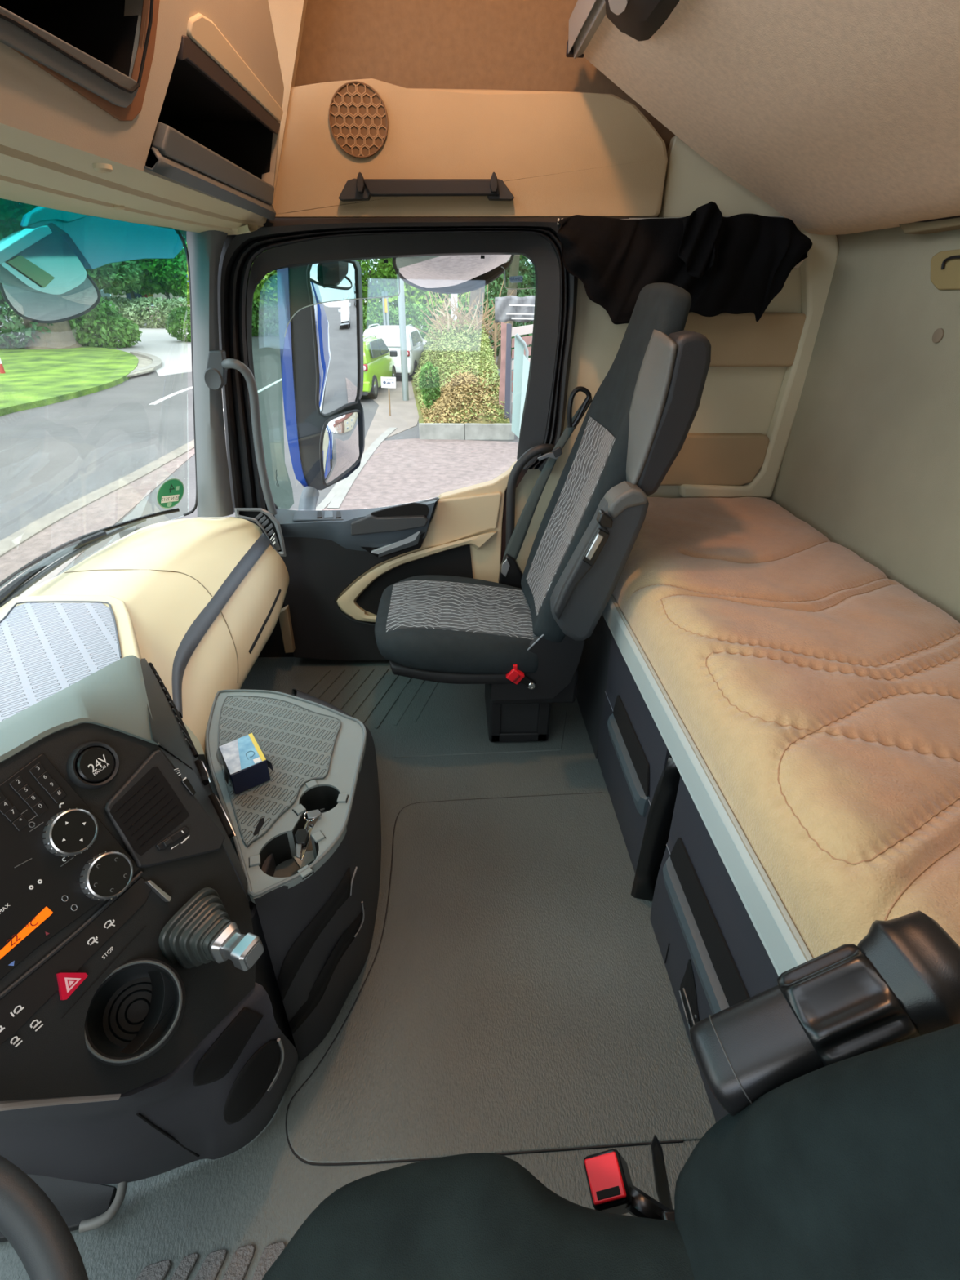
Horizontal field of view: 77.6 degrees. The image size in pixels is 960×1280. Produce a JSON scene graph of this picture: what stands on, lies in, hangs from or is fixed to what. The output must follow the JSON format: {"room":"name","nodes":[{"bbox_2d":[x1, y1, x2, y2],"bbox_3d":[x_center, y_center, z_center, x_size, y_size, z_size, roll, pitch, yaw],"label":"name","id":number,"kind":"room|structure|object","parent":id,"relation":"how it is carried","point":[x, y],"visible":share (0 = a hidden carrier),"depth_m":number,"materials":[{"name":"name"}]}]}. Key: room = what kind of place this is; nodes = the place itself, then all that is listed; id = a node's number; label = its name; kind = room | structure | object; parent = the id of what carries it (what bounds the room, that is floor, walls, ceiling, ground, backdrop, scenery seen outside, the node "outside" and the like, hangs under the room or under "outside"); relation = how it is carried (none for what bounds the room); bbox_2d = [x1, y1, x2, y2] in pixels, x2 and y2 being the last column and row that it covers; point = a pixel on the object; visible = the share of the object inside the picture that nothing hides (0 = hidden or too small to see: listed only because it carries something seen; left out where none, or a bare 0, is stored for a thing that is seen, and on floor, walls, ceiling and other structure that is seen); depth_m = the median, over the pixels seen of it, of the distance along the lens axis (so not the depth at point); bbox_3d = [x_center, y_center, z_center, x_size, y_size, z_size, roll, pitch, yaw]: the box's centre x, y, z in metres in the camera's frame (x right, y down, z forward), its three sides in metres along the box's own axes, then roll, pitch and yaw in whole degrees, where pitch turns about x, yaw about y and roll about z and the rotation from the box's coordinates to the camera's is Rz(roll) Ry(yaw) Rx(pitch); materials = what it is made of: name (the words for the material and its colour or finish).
{"room":"truck cab interior","nodes":[
{"label":"truck cab interior","id":0,"kind":"room"},
{"bbox_2d":[0,657,715,1279],"bbox_3d":[-0.313,0.713,1.296,1.787,0.056,2.510,-1,30,-3],"label":"floor","id":1,"kind":"structure","parent":0,"point":[513,997],"depth_m":1.19,"materials":[{"name":"rubber"}]},
{"bbox_2d":[0,1173,116,1242],"bbox_3d":[-0.699,0.879,0.931,0.252,0.015,0.090,-1,30,-3],"label":"trim","id":2,"kind":"structure","parent":1,"relation":"on","point":[76,1202],"depth_m":0.93,"materials":[{"name":"black plastic"}]},
{"bbox_2d":[0,655,297,1183],"bbox_3d":[-0.655,0.432,0.938,0.516,0.787,0.701,-20,36,-32],"label":"console","id":3,"kind":"object","parent":1,"relation":"on","point":[140,1039],"visible":1,"depth_m":0.77,"materials":[{"name":"black plastic"}]},
{"bbox_2d":[0,1155,88,1279],"bbox_3d":[-0.488,0.557,0.322,0.441,0.227,0.483,-1,30,-3],"label":"steering wheel","id":4,"kind":"object","parent":3,"relation":"attached to","point":[42,1240],"visible":1,"depth_m":0.50,"materials":[{"name":"grey leather"}]},
{"bbox_2d":[56,973,88,999],"bbox_3d":[-0.469,0.387,0.678,0.020,0.028,0.031,11,32,16],"label":"switch","id":5,"kind":"object","parent":3,"relation":"attached to","point":[69,986],"depth_m":0.68,"materials":[{"name":"red plastic"}]},
{"bbox_2d":[0,655,159,763],"bbox_3d":[-0.617,0.112,0.889,0.308,0.184,0.408,-26,40,-38],"label":"hood","id":6,"kind":"object","parent":3,"relation":"attached to","point":[112,714],"depth_m":0.82,"materials":[{"name":"grey plastic"}]},
{"bbox_2d":[66,741,119,789],"bbox_3d":[-0.494,0.161,0.764,0.038,0.055,0.060,11,32,17],"label":"socket","id":7,"kind":"object","parent":3,"relation":"attached to","point":[90,765],"depth_m":0.76,"materials":[{"name":"grey plastic"}]},
{"bbox_2d":[79,1182,127,1232],"bbox_3d":[-0.571,0.872,0.912,0.032,0.014,0.072,22,36,31],"label":"trim","id":8,"kind":"structure","parent":3,"relation":"attached to","point":[88,1224],"depth_m":0.90,"materials":[{"name":"grey plastic"}]},
{"bbox_2d":[84,958,186,1066],"bbox_3d":[-0.423,0.462,0.738,0.116,0.124,0.120,-1,30,-3],"label":"cup holder","id":9,"kind":"object","parent":3,"relation":"on","point":[135,1009],"depth_m":0.75,"materials":[{"name":"black plastic"}]},
{"bbox_2d":[0,507,295,764],"bbox_3d":[-0.837,0.107,1.532,0.556,0.557,1.237,-1,30,-3],"label":"dashboard","id":10,"kind":"object","parent":3,"relation":"attached to","point":[199,599],"visible":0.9,"depth_m":1.41,"materials":[{"name":"beige plastic"}]},
{"bbox_2d":[234,507,286,556],"bbox_3d":[-0.713,-0.346,1.936,0.152,0.178,0.040,-1,30,-3],"label":"air vent","id":11,"kind":"object","parent":10,"relation":"attached to","point":[271,526],"depth_m":1.91,"materials":[{"name":"black plastic"}]},
{"bbox_2d":[104,750,225,867],"bbox_3d":[-0.434,0.250,0.814,0.092,0.149,0.113,13,32,19],"label":"vent","id":12,"kind":"object","parent":3,"relation":"attached to","point":[154,817],"depth_m":0.81,"materials":[{"name":"black plastic"}]},
{"bbox_2d":[197,688,381,1061],"bbox_3d":[-0.456,0.292,1.498,0.434,0.474,1.283,-1,30,-3],"label":"console","id":13,"kind":"object","parent":1,"relation":"on","point":[314,922],"visible":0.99,"depth_m":1.08,"materials":[{"name":"grey plastic"}]},
{"bbox_2d":[216,733,273,794],"bbox_3d":[-0.432,0.225,1.093,0.082,0.050,0.095,-18,35,-29],"label":"pack","id":14,"kind":"object","parent":13,"relation":"on","point":[243,762],"visible":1,"depth_m":1.07,"materials":[{"name":"blue"}]},
{"bbox_2d":[237,734,262,769],"bbox_3d":[-0.427,0.203,1.084,0.036,0.001,0.091,-18,35,-29],"label":"print","id":15,"kind":"object","parent":14,"relation":"on","point":[249,753],"depth_m":1.08},
{"bbox_2d":[204,688,366,903],"bbox_3d":[-0.400,0.276,1.131,0.350,0.074,0.542,-1,30,-3],"label":"tray","id":16,"kind":"object","parent":13,"relation":"on","point":[317,752],"depth_m":1.09,"materials":[{"name":"grey plastic"}]},
{"bbox_2d":[249,779,347,878],"bbox_3d":[-0.301,0.341,1.022,0.136,0.073,0.213,-1,30,-3],"label":"cup holder","id":17,"kind":"object","parent":13,"relation":"on","point":[283,805],"depth_m":1.01,"materials":[{"name":"grey plastic"}]},
{"bbox_2d":[293,808,321,860],"bbox_3d":[-0.290,0.320,0.986,0.030,0.013,0.098,5,30,6],"label":"bunch","id":18,"kind":"object","parent":13,"relation":"on","point":[302,836],"visible":1,"depth_m":0.98,"materials":[{"name":"silver metal"}]},
{"bbox_2d":[374,282,711,742],"bbox_3d":[0.084,-0.255,1.654,0.771,1.268,0.575,-1,30,-3],"label":"passenger seat","id":19,"kind":"object","parent":1,"relation":"on","point":[526,644],"visible":1,"depth_m":1.60,"materials":[{"name":"fabric"}]},
{"bbox_2d":[374,574,537,674],"bbox_3d":[-0.062,-0.045,1.825,0.492,0.160,0.477,-1,30,-3],"label":"seat cushion","id":20,"kind":"object","parent":19,"relation":"on","point":[426,624],"depth_m":1.68,"materials":[{"name":"grey fabric"}]},
{"bbox_2d":[497,386,592,588],"bbox_3d":[0.195,-0.451,1.876,0.258,0.650,0.048,-1,30,-3],"label":"belt","id":21,"kind":"object","parent":19,"relation":"attached to","point":[510,573],"visible":0.95,"depth_m":1.89,"materials":[{"name":"grey fabric"}]},
{"bbox_2d":[262,911,959,1279],"bbox_3d":[0.144,0.583,0.395,0.714,1.086,0.620,-1,30,-3],"label":"seat","id":22,"kind":"object","parent":1,"relation":"on","point":[835,1154],"visible":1,"depth_m":0.54,"materials":[{"name":"black fabric"}]},
{"bbox_2d":[262,1152,694,1279],"bbox_3d":[0.024,0.704,0.412,0.475,0.140,0.544,-1,30,-3],"label":"seat cushion","id":23,"kind":"object","parent":22,"relation":"on","point":[476,1215],"depth_m":0.56,"materials":[{"name":"black fabric"}]},
{"bbox_2d":[597,633,671,872],"bbox_3d":[0.464,0.291,1.544,0.226,0.452,0.475,-1,30,-3],"label":"drawer","id":24,"kind":"object","parent":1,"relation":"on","point":[633,753],"visible":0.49,"depth_m":1.49,"materials":[{"name":"black plastic"}]},
{"bbox_2d":[631,753,680,901],"bbox_3d":[0.464,0.430,1.304,0.194,0.452,0.081,-1,30,-3],"label":"divider","id":25,"kind":"object","parent":1,"relation":"on","point":[657,828],"visible":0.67,"depth_m":1.31,"materials":[{"name":"black plastic"}]},
{"bbox_2d":[602,595,813,976],"bbox_3d":[0.718,0.251,1.080,0.683,0.087,2.420,-1,30,-3],"label":"bed base","id":26,"kind":"object","parent":1,"relation":"on","point":[784,946],"visible":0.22,"depth_m":0.97,"materials":[{"name":"grey metal"}]},
{"bbox_2d":[612,497,959,958],"bbox_3d":[0.732,0.166,1.034,0.667,0.134,2.425,-1,30,-3],"label":"mattress","id":27,"kind":"object","parent":26,"relation":"on","point":[819,693],"visible":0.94,"depth_m":1.05,"materials":[{"name":"brown fabric"}]},
{"bbox_2d":[649,776,778,1122],"bbox_3d":[0.496,0.623,0.974,0.226,0.452,0.685,-1,30,-3],"label":"drawer","id":28,"kind":"object","parent":1,"relation":"on","point":[715,958],"visible":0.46,"depth_m":1.06,"materials":[{"name":"black plastic"}]},
{"bbox_2d":[293,0,801,573],"bbox_3d":[0.081,-0.918,1.848,1.870,2.270,0.065,-1,30,-3],"label":"wall","id":29,"kind":"structure","parent":0,"point":[514,45],"depth_m":1.53,"materials":[{"name":"plastic"}]},
{"bbox_2d":[276,260,364,511],"bbox_3d":[-0.574,-0.891,2.147,0.335,0.867,0.532,-1,30,-3],"label":"mirror","id":30,"kind":"object","parent":29,"relation":"attached to","point":[322,347],"visible":0.91,"depth_m":2.14,"materials":[{"name":"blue mirror"}]},
{"bbox_2d":[297,486,319,511],"bbox_3d":[-0.646,-0.498,2.237,0.075,0.095,0.292,-4,31,-9],"label":"mirror bracket","id":31,"kind":"object","parent":30,"relation":"attached to","point":[309,496],"depth_m":2.27,"materials":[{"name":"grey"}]},
{"bbox_2d":[118,217,577,657],"bbox_3d":[-0.482,-0.527,1.971,1.528,1.455,0.120,-1,30,-3],"label":"door frame","id":32,"kind":"structure","parent":29,"relation":"attached to","point":[232,242],"depth_m":1.60,"materials":[{"name":"black plastic"}]},
{"bbox_2d":[328,80,388,158],"bbox_3d":[-0.302,-1.293,1.485,0.146,0.147,0.006,-1,30,-3],"label":"speaker","id":33,"kind":"object","parent":29,"relation":"attached to","point":[358,122],"visible":1,"depth_m":1.49,"materials":[{"name":"brown plastic"}]},
{"bbox_2d":[223,226,569,660],"bbox_3d":[-0.269,-0.514,1.947,1.040,1.392,0.167,-1,30,-3],"label":"door","id":34,"kind":"structure","parent":29,"relation":"in","point":[340,564],"depth_m":1.94,"materials":[{"name":"black plastic"}]},
{"bbox_2d":[338,172,514,201],"bbox_3d":[-0.138,-1.172,1.545,0.456,0.063,0.060,-1,30,-3],"label":"grab handle","id":35,"kind":"object","parent":29,"relation":"attached to","point":[360,188],"visible":1,"depth_m":1.53,"materials":[{"name":"black plastic"}]},
{"bbox_2d":[392,254,514,293],"bbox_3d":[-0.081,-1.201,1.866,0.386,0.205,0.440,-1,30,-3],"label":"mirror","id":36,"kind":"object","parent":29,"relation":"attached to","point":[445,274],"visible":0.57,"depth_m":1.86,"materials":[{"name":"silver metal"}]},
{"bbox_2d":[266,217,664,219],"bbox_3d":[-0.131,-1.124,1.621,1.265,0.061,0.050,-1,30,-3],"label":"trim","id":37,"kind":"structure","parent":29,"relation":"attached to","point":[381,217],"depth_m":1.59,"materials":[{"name":"black plastic"}]},
{"bbox_2d":[273,78,667,217],"bbox_3d":[-0.055,-1.266,1.565,1.099,0.288,0.070,-1,30,-3],"label":"trim","id":38,"kind":"structure","parent":29,"relation":"attached to","point":[558,153],"depth_m":1.54,"materials":[{"name":"beige plastic"}]},
{"bbox_2d":[505,443,555,549],"bbox_3d":[0.177,-0.409,1.998,0.193,0.492,0.080,-12,33,-21],"label":"grab rail","id":39,"kind":"object","parent":29,"relation":"attached to","point":[537,450],"visible":0.64,"depth_m":1.90,"materials":[{"name":"grey plastic"}]},
{"bbox_2d":[575,613,611,759],"bbox_3d":[0.450,0.022,2.009,0.200,0.455,0.600,-1,30,-3],"label":"trim","id":40,"kind":"structure","parent":29,"relation":"attached to","point":[593,667],"depth_m":1.87,"materials":[{"name":"grey plastic"}]},
{"bbox_2d":[556,201,812,324],"bbox_3d":[0.550,-1.017,1.618,0.700,0.293,0.151,-1,30,-3],"label":"curtain","id":41,"kind":"object","parent":29,"relation":"hanging from","point":[738,264],"visible":0.9,"depth_m":1.60,"materials":[{"name":"black fabric"}]},
{"bbox_2d":[658,135,807,233],"bbox_3d":[0.728,-1.238,1.647,0.450,0.228,0.040,-1,30,-3],"label":"trim","id":42,"kind":"structure","parent":29,"relation":"attached to","point":[691,182],"depth_m":1.62,"materials":[{"name":"beige plastic"}]},
{"bbox_2d":[659,232,839,497],"bbox_3d":[0.757,-0.829,1.878,0.552,0.764,0.060,-1,30,-3],"label":"trim","id":43,"kind":"structure","parent":29,"relation":"attached to","point":[707,465],"depth_m":1.85,"materials":[{"name":"beige plastic"}]},
{"bbox_2d":[765,226,959,622],"bbox_3d":[1.098,-0.296,0.789,0.040,2.250,2.510,-1,30,-3],"label":"wall","id":44,"kind":"structure","parent":0,"point":[871,460],"depth_m":1.52,"materials":[{"name":"plastic"}]},
{"bbox_2d":[565,0,959,235],"bbox_3d":[0.690,-0.712,0.492,0.850,0.450,2.417,-1,30,-3],"label":"bunk","id":45,"kind":"object","parent":44,"relation":"attached to","point":[842,117],"visible":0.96,"depth_m":1.13,"materials":[{"name":"fabric"}]},
{"bbox_2d":[604,0,679,40],"bbox_3d":[0.298,-1.199,1.113,0.157,0.082,0.423,-1,30,-3],"label":"reading lamp","id":46,"kind":"object","parent":45,"relation":"attached to","point":[639,20],"visible":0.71,"depth_m":1.11,"materials":[{"name":"black plastic"}]},
{"bbox_2d":[898,215,959,234],"bbox_3d":[1.015,-0.920,1.304,0.057,0.042,0.301,-1,30,-3],"label":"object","id":47,"kind":"object","parent":44,"relation":"attached to","point":[952,223],"visible":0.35,"depth_m":1.31,"materials":[{"name":"brown plastic"}]},
{"bbox_2d":[930,248,959,289],"bbox_3d":[1.036,-0.815,1.312,0.016,0.076,0.153,-1,30,-3],"label":"plate","id":48,"kind":"object","parent":44,"relation":"attached to","point":[944,264],"visible":1,"depth_m":1.32,"materials":[{"name":"brown plastic"}]},
{"bbox_3d":[0.158,-1.304,0.217,1.870,0.040,2.630,-1,30,-3],"label":"ceiling","id":49,"kind":"structure","parent":0,"visible":0},
{"bbox_2d":[0,0,307,235],"bbox_3d":[-0.474,-0.862,0.351,0.650,0.878,2.440,-1,30,-3],"label":"locker","id":50,"kind":"object","parent":49,"relation":"attached to","point":[169,113],"visible":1,"depth_m":0.94,"materials":[{"name":"beige plastic"}]},
{"bbox_3d":[0.057,0.358,-0.345,2.170,2.270,0.030,-1,30,-3],"label":"wall","id":51,"kind":"structure","parent":0,"visible":0},
{"bbox_2d":[0,198,276,516],"bbox_3d":[-0.859,-0.138,0.697,0.479,0.815,2.443,0,30,-1],"label":"pillar","id":52,"kind":"structure","parent":51,"relation":"in","point":[24,225],"depth_m":1.58,"materials":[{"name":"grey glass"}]},
{"bbox_2d":[0,245,100,323],"bbox_3d":[-1.479,-1.184,1.839,0.359,0.397,0.923,-1,30,-3],"label":"mirror","id":53,"kind":"object","parent":52,"relation":"attached to","point":[39,286],"visible":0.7,"depth_m":1.92,"materials":[{"name":"mirror"}]},
{"bbox_2d":[0,507,179,607],"bbox_3d":[-1.039,-0.217,1.538,0.130,0.032,0.728,5,30,7],"label":"windscreen wiper","id":54,"kind":"object","parent":52,"relation":"attached to","point":[15,588],"visible":0.98,"depth_m":1.51,"materials":[{"name":"black plastic"}]},
{"bbox_2d":[74,252,151,269],"bbox_3d":[-1.138,-1.305,1.895,0.030,0.231,1.079,-1,30,-3],"label":"sun visor","id":55,"kind":"object","parent":52,"relation":"attached to","point":[90,261],"visible":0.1,"depth_m":1.76,"materials":[{"name":"blue"}]},
{"bbox_2d":[156,478,184,508],"bbox_3d":[-0.949,-0.449,1.831,0.033,0.096,0.101,15,33,23],"label":"sticker","id":56,"kind":"object","parent":52,"relation":"attached to","point":[171,492],"visible":1,"depth_m":1.83,"materials":[{"name":"green paper"}]},
{"label":"outside","id":57,"kind":"structure","parent":0,"visible":0},
{"bbox_2d":[362,374,418,454],"bbox_3d":[-2.569,-14.621,30.249,5.454,0.050,48.172,0,30,-1],"label":"pavement","id":58,"kind":"structure","parent":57,"point":[404,415],"depth_m":14.65,"materials":[{"name":"grey concrete"}]},
{"bbox_2d":[361,334,397,399],"bbox_3d":[-3.540,-8.038,17.359,2.213,1.540,4.125,-1,30,-3],"label":"car","id":59,"kind":"object","parent":58,"relation":"on","point":[378,362],"visible":0.43,"depth_m":16.51,"materials":[{"name":"green paint"}]},
{"bbox_2d":[363,323,426,378],"bbox_3d":[-2.922,-10.330,21.216,2.188,1.640,4.398,-1,30,-3],"label":"car","id":60,"kind":"object","parent":58,"relation":"on","point":[390,335],"visible":0.37,"depth_m":19.53,"materials":[{"name":"white paint"}]},
{"bbox_2d":[396,274,408,400],"bbox_3d":[-2.018,-8.068,15.578,0.187,3.416,0.187,-1,30,-3],"label":"lamp post","id":61,"kind":"object","parent":58,"relation":"on","point":[401,298],"visible":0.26,"depth_m":15.62,"materials":[{"name":"grey metal"}]},
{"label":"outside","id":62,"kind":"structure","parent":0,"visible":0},
{"bbox_2d":[126,355,155,377],"bbox_3d":[-12.579,-10.291,22.304,0.888,0.050,7.522,-12,33,-21],"label":"cobbled corner","id":63,"kind":"structure","parent":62,"point":[143,362],"depth_m":21.56,"materials":[{"name":"grey stone"}]},
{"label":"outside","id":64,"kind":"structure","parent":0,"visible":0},
{"bbox_2d":[410,325,510,423],"bbox_3d":[-1.447,-8.126,17.559,3.480,1.582,13.380,-1,30,-3],"label":"embankment","id":65,"kind":"object","parent":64,"point":[483,419],"visible":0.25,"depth_m":15.05,"materials":[{"name":"green plant"}]},
{"bbox_2d":[418,361,440,409],"bbox_3d":[-1.164,-5.789,13.843,0.554,1.248,0.520,-1,30,-3],"label":"bush","id":66,"kind":"object","parent":65,"relation":"on","point":[434,384],"visible":0.93,"depth_m":13.71,"materials":[{"name":"green plant"}]},
{"bbox_2d":[412,319,509,423],"bbox_3d":[-0.846,-8.252,17.544,2.743,1.701,13.462,-2,30,-5],"label":"bush","id":67,"kind":"object","parent":65,"relation":"on","point":[477,367],"visible":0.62,"depth_m":16.36,"materials":[{"name":"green plant"}]},
{"bbox_2d":[419,357,510,423],"bbox_3d":[-0.471,-5.825,14.004,1.991,1.091,4.802,-1,30,-3],"label":"shrub","id":68,"kind":"object","parent":65,"relation":"on","point":[462,378],"visible":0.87,"depth_m":12.96,"materials":[{"name":"plant"}]},
{"bbox_2d":[413,278,519,349],"bbox_3d":[-0.249,-10.473,19.281,3.715,2.125,2.683,-1,30,-3],"label":"shrub","id":69,"kind":"object","parent":65,"relation":"on","point":[479,321],"visible":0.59,"depth_m":18.93,"materials":[{"name":"brown"}]},
{"bbox_2d":[498,321,533,421],"bbox_3d":[0.705,-5.471,12.380,0.516,1.992,1.044,23,37,32],"label":"fence","id":70,"kind":"object","parent":65,"relation":"on","point":[505,362],"visible":0.41,"depth_m":12.15,"materials":[{"name":"grey metal"}]},
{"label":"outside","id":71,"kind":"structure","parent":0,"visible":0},
{"bbox_2d":[100,324,191,376],"bbox_3d":[-19.477,-17.201,34.195,6.306,0.050,36.725,-11,32,-19],"label":"road","id":72,"kind":"structure","parent":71,"point":[175,355],"depth_m":28.75,"materials":[{"name":"grey asphalt"}]},
{"bbox_2d":[121,258,169,312],"bbox_3d":[-26.914,-28.078,45.157,6.884,7.533,5.011,-1,30,-3],"label":"tree","id":73,"kind":"object","parent":72,"relation":"on","point":[158,265],"visible":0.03,"depth_m":44.79,"materials":[{"name":"green plant"}]},
{"bbox_2d":[121,246,188,299],"bbox_3d":[-24.568,-28.010,46.264,6.988,6.370,5.154,-1,30,-3],"label":"tree","id":74,"kind":"object","parent":72,"relation":"on","point":[170,281],"visible":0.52,"depth_m":45.17,"materials":[{"name":"green plant"}]},
{"bbox_2d":[164,306,191,342],"bbox_3d":[-16.103,-17.507,33.099,2.721,1.845,2.500,-1,30,-3],"label":"bush","id":75,"kind":"object","parent":72,"relation":"on","point":[175,326],"visible":0.57,"depth_m":32.43,"materials":[{"name":"green plant"}]},
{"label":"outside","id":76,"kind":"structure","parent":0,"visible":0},
{"bbox_2d":[0,341,138,416],"bbox_3d":[-18.141,-10.316,22.297,10.064,0.200,31.464,-25,39,-37],"label":"grass verge","id":77,"kind":"structure","parent":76,"point":[32,378],"depth_m":19.35,"materials":[{"name":"green plant"}]},
{"bbox_2d":[0,289,53,349],"bbox_3d":[-23.147,-15.365,25.311,9.407,5.814,5.365,-11,32,-19],"label":"bush","id":78,"kind":"object","parent":77,"relation":"on","point":[16,326],"visible":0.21,"depth_m":26.13,"materials":[{"name":"green plant"}]},
{"bbox_2d":[22,318,83,349],"bbox_3d":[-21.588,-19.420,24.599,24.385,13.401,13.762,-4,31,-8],"label":"path","id":79,"kind":"structure","parent":77,"relation":"on","point":[61,336],"depth_m":26.77,"materials":[{"name":"beige concrete"}]},
{"bbox_2d":[68,297,142,348],"bbox_3d":[-19.237,-15.740,28.751,5.144,3.194,3.887,-1,30,-3],"label":"bush","id":80,"kind":"object","parent":77,"relation":"on","point":[103,326],"visible":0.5,"depth_m":28.43,"materials":[{"name":"green plant"}]},
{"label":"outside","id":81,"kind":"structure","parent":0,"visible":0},
{"bbox_2d":[323,438,518,510],"bbox_3d":[5.624,-1.670,8.206,15.900,0.030,10.082,-1,30,-3],"label":"paved driveway","id":82,"kind":"structure","parent":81,"point":[411,470],"depth_m":10.08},
{"bbox_2d":[315,478,345,510],"bbox_3d":[-2.142,-1.681,7.997,0.290,0.040,4.448,-1,30,-3],"label":"curb","id":83,"kind":"object","parent":82,"relation":"on","point":[329,497],"visible":0.29,"depth_m":8.59,"materials":[{"name":"concrete"}]},
{"bbox_2d":[326,427,396,508],"bbox_3d":[-2.008,-3.214,10.620,0.265,0.035,5.675,1,30,1],"label":"curb","id":84,"kind":"object","parent":82,"relation":"on","point":[335,503],"visible":0.87,"depth_m":9.66,"materials":[{"name":"stone"}]},
{"bbox_2d":[511,333,529,440],"bbox_3d":[0.762,-4.456,10.902,0.264,2.014,0.820,-1,30,-3],"label":"gate","id":85,"kind":"object","parent":82,"relation":"on","point":[522,364],"visible":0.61,"depth_m":10.97,"materials":[{"name":"grey"}]},
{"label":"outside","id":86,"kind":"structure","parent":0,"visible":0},
{"bbox_2d":[0,305,528,576],"bbox_3d":[-17.259,-20.155,39.407,150.000,0.100,150.000,-1,30,-3],"label":"road","id":87,"kind":"structure","parent":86,"point":[54,455],"depth_m":11.47,"materials":[{"name":"grey asphalt"}]},
{"bbox_2d":[8,295,190,328],"bbox_3d":[-25.549,-24.166,43.992,17.646,2.286,3.897,-1,30,-3],"label":"hedge","id":88,"kind":"object","parent":87,"relation":"on","point":[142,316],"visible":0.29,"depth_m":43.16,"materials":[{"name":"green plant"}]},
{"bbox_2d":[80,260,144,297],"bbox_3d":[-27.414,-25.762,42.180,6.853,6.510,5.175,-1,30,-3],"label":"tree","id":89,"kind":"object","parent":87,"relation":"on","point":[105,280],"visible":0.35,"depth_m":41.71,"materials":[{"name":"green plant"}]},
{"bbox_2d":[0,426,225,556],"bbox_3d":[-5.472,-1.883,8.235,0.340,0.035,10.665,0,30,-1],"label":"gutter line","id":90,"kind":"object","parent":87,"relation":"on","point":[11,542],"visible":0.8,"depth_m":8.22,"materials":[{"name":"stone"}]},
{"bbox_2d":[100,259,184,319],"bbox_3d":[-30.908,-34.661,57.281,11.600,6.600,7.600,-1,30,-3],"label":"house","id":91,"kind":"structure","parent":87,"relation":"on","point":[103,294],"depth_m":55.00,"materials":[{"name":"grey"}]},
{"bbox_2d":[128,351,162,377],"bbox_3d":[-12.610,-8.338,19.027,2.716,0.150,18.168,-4,31,-9],"label":"kerb","id":92,"kind":"object","parent":87,"relation":"on","point":[157,362],"visible":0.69,"depth_m":23.11,"materials":[{"name":"concrete"}]},
{"bbox_2d":[180,250,279,333],"bbox_3d":[-15.240,-24.538,38.032,7.456,9.133,5.789,-1,30,-3],"label":"tree","id":93,"kind":"object","parent":87,"relation":"on","point":[263,288],"visible":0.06,"depth_m":37.45,"materials":[{"name":"green plant"}]},
{"bbox_2d":[251,300,469,338],"bbox_3d":[-8.996,-20.420,38.013,17.880,2.220,2.222,-1,30,-3],"label":"hedge","id":94,"kind":"object","parent":87,"relation":"on","point":[393,318],"visible":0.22,"depth_m":37.59,"materials":[{"name":"green plant"}]},
{"bbox_2d":[356,257,425,328],"bbox_3d":[-7.362,-25.492,40.267,7.532,8.890,5.767,-1,30,-3],"label":"tree","id":95,"kind":"object","parent":87,"relation":"on","point":[368,291],"visible":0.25,"depth_m":39.63,"materials":[{"name":"green plant"}]},
{"bbox_2d":[373,257,470,331],"bbox_3d":[-3.869,-26.116,41.167,7.549,9.120,5.782,-1,30,-3],"label":"tree","id":96,"kind":"object","parent":87,"relation":"on","point":[384,267],"visible":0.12,"depth_m":40.51,"materials":[{"name":"green plant"}]},
{"bbox_2d":[418,422,514,439],"bbox_3d":[-0.262,-4.236,12.130,1.936,0.312,0.120,-1,30,-3],"label":"wall","id":97,"kind":"structure","parent":87,"relation":"on","point":[467,431],"depth_m":12.07,"materials":[{"name":"concrete"}]},
{"bbox_2d":[469,285,484,323],"bbox_3d":[-0.158,-20.076,27.708,6.550,12.024,6.244,-1,30,-3],"label":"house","id":98,"kind":"structure","parent":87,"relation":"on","point":[473,294],"depth_m":29.31,"materials":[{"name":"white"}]},
{"bbox_2d":[471,273,535,357],"bbox_3d":[1.516,-14.982,27.699,4.450,3.486,2.566,14,33,21],"label":"bush","id":99,"kind":"object","parent":87,"relation":"on","point":[531,283],"visible":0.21,"depth_m":27.24,"materials":[{"name":"green plant"}]},
{"bbox_2d":[496,254,519,368],"bbox_3d":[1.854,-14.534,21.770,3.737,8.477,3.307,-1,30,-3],"label":"post","id":100,"kind":"object","parent":87,"relation":"on","point":[514,267],"visible":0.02,"depth_m":22.34,"materials":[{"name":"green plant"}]},
{"bbox_2d":[484,255,535,335],"bbox_3d":[3.560,-25.657,40.763,7.569,8.994,5.751,-1,30,-3],"label":"tree","id":101,"kind":"object","parent":87,"relation":"on","point":[530,273],"visible":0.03,"depth_m":39.74,"materials":[{"name":"green plant"}]},
{"bbox_2d":[493,295,535,364],"bbox_3d":[1.067,-8.954,18.044,1.316,2.558,0.280,-1,30,-3],"label":"tarpaulin","id":102,"kind":"object","parent":87,"relation":"on","point":[508,308],"visible":0.8,"depth_m":17.56,"materials":[{"name":"grey"}]},
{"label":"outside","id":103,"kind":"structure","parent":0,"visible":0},
{"bbox_2d":[0,448,195,596],"bbox_3d":[-4.922,-1.728,8.011,1.367,0.030,11.253,-1,30,-3],"label":"paving","id":104,"kind":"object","parent":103,"point":[108,510],"visible":0.4,"depth_m":7.58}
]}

